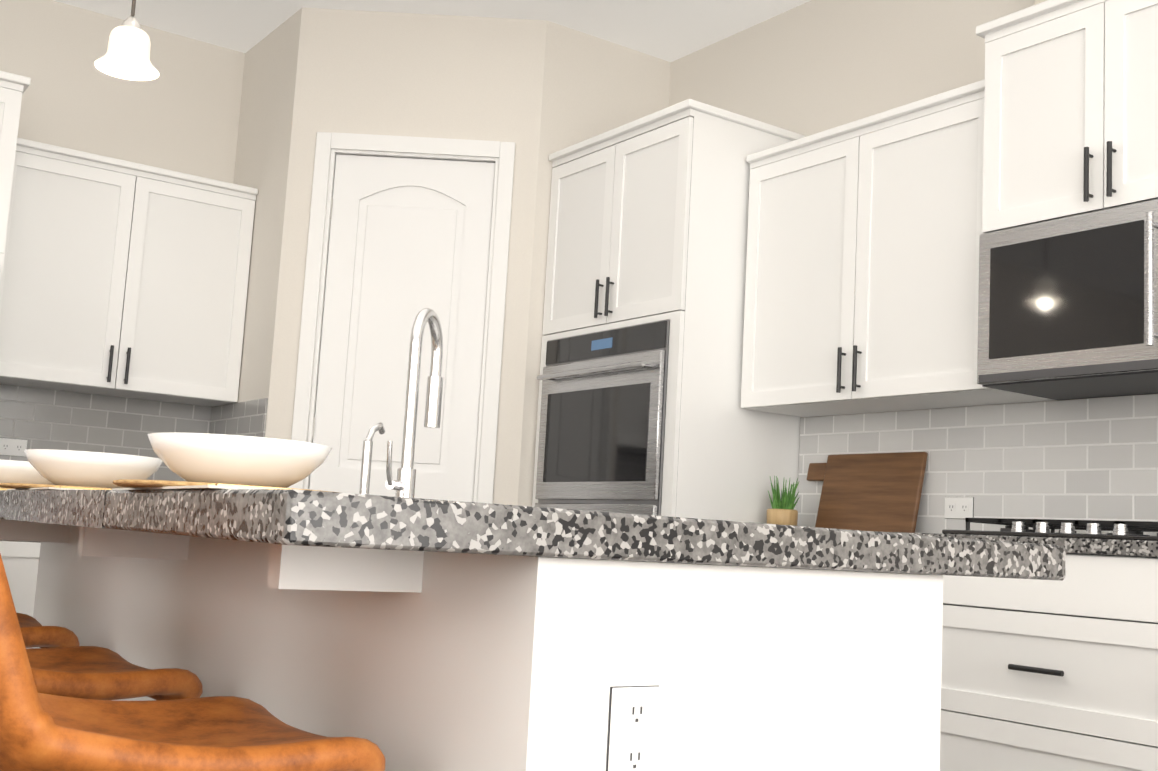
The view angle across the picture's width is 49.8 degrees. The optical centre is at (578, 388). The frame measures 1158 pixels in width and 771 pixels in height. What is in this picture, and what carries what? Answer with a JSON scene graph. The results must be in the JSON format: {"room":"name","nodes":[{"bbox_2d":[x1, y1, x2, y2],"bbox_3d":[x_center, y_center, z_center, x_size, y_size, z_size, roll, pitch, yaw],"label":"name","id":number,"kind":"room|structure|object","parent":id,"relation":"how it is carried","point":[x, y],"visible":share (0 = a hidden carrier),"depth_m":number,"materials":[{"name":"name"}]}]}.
{"room":"kitchen","nodes":[
{"label":"kitchen","id":0,"kind":"room"},
{"bbox_2d":[0,0,244,406],"bbox_3d":[-3.713,-0.367,4.537,8.240,3.090,0.120,8,-8,-34],"label":"wall","id":1,"kind":"structure","parent":0,"point":[181,113],"depth_m":5.68,"materials":[{"name":"paint"}]},
{"bbox_2d":[0,75,27,262],"bbox_3d":[-2.786,-0.882,4.753,1.057,0.665,0.658,8,-8,-34],"label":"upper cabinet","id":2,"kind":"object","parent":1,"relation":"attached to","point":[11,90],"depth_m":4.78,"materials":[{"name":"white wood"}]},
{"bbox_2d":[0,143,257,406],"bbox_3d":[-2.025,-0.458,5.449,1.064,0.948,0.338,8,-8,-34],"label":"upper cabinet","id":3,"kind":"object","parent":1,"relation":"attached to","point":[122,278],"depth_m":5.31,"materials":[{"name":"white wood"}]},
{"bbox_2d":[0,384,267,484],"bbox_3d":[-1.960,0.222,5.221,1.067,0.446,0.697,8,-8,-34],"label":"tile backsplash","id":4,"kind":"structure","parent":1,"relation":"attached to","point":[38,418],"depth_m":5.51,"materials":[{"name":"grey tile"}]},
{"bbox_2d":[0,438,27,456],"bbox_3d":[-2.413,0.248,5.311,0.117,0.074,0.008,8,-8,-34],"label":"electrical outlet","id":5,"kind":"object","parent":4,"relation":"attached to","point":[12,447],"visible":1,"depth_m":5.31,"materials":[{"name":"grey plastic"}]},
{"bbox_2d":[54,0,810,61],"bbox_3d":[-1.293,-2.221,1.417,8.240,0.100,8.240,8,-8,-34],"label":"ceiling","id":6,"kind":"structure","parent":0,"point":[670,30],"depth_m":5.46,"materials":[{"name":"paint"}]},
{"bbox_2d":[94,0,158,80],"bbox_3d":[-1.287,-1.407,3.683,0.178,0.965,0.178,8,-8,-34],"label":"pendant light","id":7,"kind":"object","parent":6,"relation":"hanging from","point":[126,55],"visible":1,"depth_m":3.61,"materials":[{"name":"white glass"}]},
{"bbox_2d":[214,8,670,506],"bbox_3d":[-0.678,-0.049,5.766,1.580,3.090,1.320,8,-8,-34],"label":"wall","id":8,"kind":"structure","parent":0,"point":[537,92],"depth_m":5.43,"materials":[{"name":"paint"}]},
{"bbox_2d":[287,132,515,503],"bbox_3d":[-0.773,0.172,5.295,0.860,2.528,0.126,3,-7,0],"label":"door frame","id":9,"kind":"structure","parent":8,"relation":"attached to","point":[500,155],"depth_m":5.32,"materials":[{"name":"white wood"}]},
{"bbox_2d":[309,154,494,501],"bbox_3d":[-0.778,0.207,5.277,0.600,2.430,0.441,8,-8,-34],"label":"pantry door","id":10,"kind":"structure","parent":8,"relation":"in","point":[409,240],"depth_m":5.33,"materials":[{"name":"white wood"}]},
{"bbox_2d":[669,0,1151,417],"bbox_3d":[1.969,-0.180,3.472,0.120,3.090,8.120,8,-8,-34],"label":"wall","id":11,"kind":"structure","parent":0,"point":[811,67],"depth_m":4.94,"materials":[{"name":"paint"}]},
{"bbox_2d":[741,88,1056,416],"bbox_3d":[1.088,-0.415,4.382,0.338,0.947,1.112,8,-8,-34],"label":"upper cabinet","id":12,"kind":"object","parent":11,"relation":"attached to","point":[862,277],"depth_m":4.25,"materials":[{"name":"white wood"}]},
{"bbox_2d":[1034,0,1046,4],"bbox_3d":[1.739,-1.406,3.822,0.032,0.585,0.760,13,-11,-34],"label":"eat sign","id":13,"kind":"object","parent":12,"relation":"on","point":[1037,2],"depth_m":4.09,"materials":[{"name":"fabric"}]},
{"bbox_2d":[797,394,1157,535],"bbox_3d":[1.720,0.234,3.633,0.008,0.446,3.004,8,-8,-34],"label":"tile backsplash","id":14,"kind":"structure","parent":11,"relation":"attached to","point":[1089,459],"depth_m":4.05,"materials":[{"name":"grey tile"}]},
{"bbox_2d":[944,497,973,518],"bbox_3d":[1.282,0.402,4.216,0.008,0.074,0.117,8,-8,-34],"label":"electrical outlet","id":15,"kind":"object","parent":14,"relation":"attached to","point":[959,507],"visible":0.94,"depth_m":4.20,"materials":[{"name":"grey plastic"}]},
{"bbox_2d":[973,0,1157,239],"bbox_3d":[1.636,-0.791,3.618,0.393,0.630,0.809,8,-8,-34],"label":"upper cabinet","id":16,"kind":"object","parent":11,"relation":"attached to","point":[1067,97],"depth_m":3.61,"materials":[{"name":"white wood"}]},
{"bbox_2d":[977,199,1157,399],"bbox_3d":[1.577,-0.248,3.532,0.462,0.466,0.801,8,-8,-34],"label":"microwave","id":17,"kind":"object","parent":16,"relation":"attached to","point":[1067,308],"visible":1,"depth_m":3.51,"materials":[{"name":"grey"}]},
{"bbox_3d":[-1.469,0.941,1.033,8.240,0.100,8.240,8,-8,-34],"label":"floor","id":18,"kind":"structure","parent":0,"visible":0},
{"bbox_2d":[0,540,40,616],"bbox_3d":[-2.008,0.899,5.150,1.064,0.915,0.663,8,-8,-34],"label":"base cabinet","id":19,"kind":"object","parent":18,"relation":"on","point":[20,559],"depth_m":4.74,"materials":[{"name":"white wood"}]},
{"bbox_2d":[16,613,79,647],"bbox_3d":[-1.432,0.651,2.713,0.574,0.884,0.456,8,-8,-34],"label":"stool","id":20,"kind":"object","parent":18,"relation":"on","point":[35,632],"visible":0.6,"depth_m":2.70,"materials":[{"name":"brown leather"}]},
{"bbox_2d":[26,646,202,699],"bbox_3d":[-0.962,0.594,2.047,0.563,0.880,0.444,9,-9,-41],"label":"stool","id":21,"kind":"object","parent":18,"relation":"on","point":[93,672],"visible":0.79,"depth_m":2.04,"materials":[{"name":"brown leather"}]},
{"bbox_2d":[0,553,384,770],"bbox_3d":[-0.566,0.549,1.481,0.580,0.884,0.466,8,-8,-34],"label":"stool","id":22,"kind":"object","parent":18,"relation":"on","point":[43,732],"visible":1,"depth_m":1.40,"materials":[{"name":"brown leather"}]},
{"bbox_2d":[0,521,942,770],"bbox_3d":[-0.594,0.717,2.590,0.920,0.818,2.580,8,-8,-34],"label":"kitchen island","id":23,"kind":"object","parent":18,"relation":"on","point":[404,633],"depth_m":1.66,"materials":[{"name":"white"}]},
{"bbox_2d":[0,489,1065,580],"bbox_3d":[-0.534,0.293,2.722,1.310,0.057,2.706,8,-8,-34],"label":"island countertop","id":24,"kind":"structure","parent":23,"relation":"on","point":[274,518],"depth_m":1.52,"materials":[{"name":"grey stone"}]},
{"bbox_2d":[0,459,53,489],"bbox_3d":[-1.347,0.213,2.993,0.330,0.076,0.577,8,-8,-34],"label":"place setting","id":25,"kind":"object","parent":24,"relation":"on","point":[13,471],"visible":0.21,"depth_m":2.93,"materials":[{"name":"ceramic"}]},
{"bbox_2d":[0,449,162,489],"bbox_3d":[-0.916,0.163,2.381,0.330,0.076,0.577,8,-8,-34],"label":"place setting","id":26,"kind":"object","parent":24,"relation":"on","point":[71,470],"visible":0.79,"depth_m":2.32,"materials":[{"name":"ceramic"}]},
{"bbox_2d":[112,432,339,492],"bbox_3d":[-0.457,0.109,1.728,0.330,0.076,0.577,8,-8,-34],"label":"place setting","id":27,"kind":"object","parent":24,"relation":"on","point":[195,461],"visible":0.77,"depth_m":1.67,"materials":[{"name":"ceramic"}]},
{"bbox_2d":[359,308,442,497],"bbox_3d":[-0.366,0.044,2.639,0.194,0.437,0.254,8,-8,-34],"label":"faucet","id":28,"kind":"object","parent":24,"relation":"on","point":[403,485],"visible":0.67,"depth_m":2.58,"materials":[{"name":"silver metal"}]},
{"bbox_2d":[532,99,805,523],"bbox_3d":[0.310,0.219,5.045,0.714,2.495,0.946,8,-8,-34],"label":"tall cabinet","id":29,"kind":"object","parent":18,"relation":"on","point":[641,411],"visible":0.6,"depth_m":4.76,"materials":[{"name":"white wood"}]},
{"bbox_2d":[928,555,1157,770],"bbox_3d":[1.436,0.894,3.359,0.628,0.876,0.888,8,-8,-34],"label":"base cabinet","id":30,"kind":"object","parent":18,"relation":"on","point":[1047,675],"depth_m":3.17,"materials":[{"name":"white wood"}]},
{"bbox_2d":[875,531,1157,558],"bbox_3d":[1.451,0.439,3.415,0.645,0.038,3.024,8,-8,-34],"label":"countertop","id":31,"kind":"structure","parent":30,"relation":"on","point":[1142,549],"depth_m":3.11,"materials":[{"name":"grey stone"}]},
{"bbox_2d":[767,476,798,525],"bbox_3d":[0.759,0.424,4.634,0.124,0.206,0.141,8,-8,-34],"label":"plant","id":32,"kind":"object","parent":31,"relation":"on","point":[781,512],"visible":0.94,"depth_m":4.60,"materials":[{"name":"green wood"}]},
{"bbox_2d":[807,452,927,532],"bbox_3d":[1.019,0.380,4.529,0.080,0.295,0.550,8,-8,-34],"label":"cutting board","id":33,"kind":"object","parent":31,"relation":"on","point":[880,492],"visible":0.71,"depth_m":4.47,"materials":[{"name":"brown wood"}]},
{"bbox_2d":[942,518,1157,540],"bbox_3d":[1.462,0.392,3.399,0.510,0.050,0.760,8,-8,-34],"label":"cooktop","id":34,"kind":"object","parent":31,"relation":"in","point":[1128,530],"visible":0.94,"depth_m":3.32,"materials":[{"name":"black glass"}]}
]}

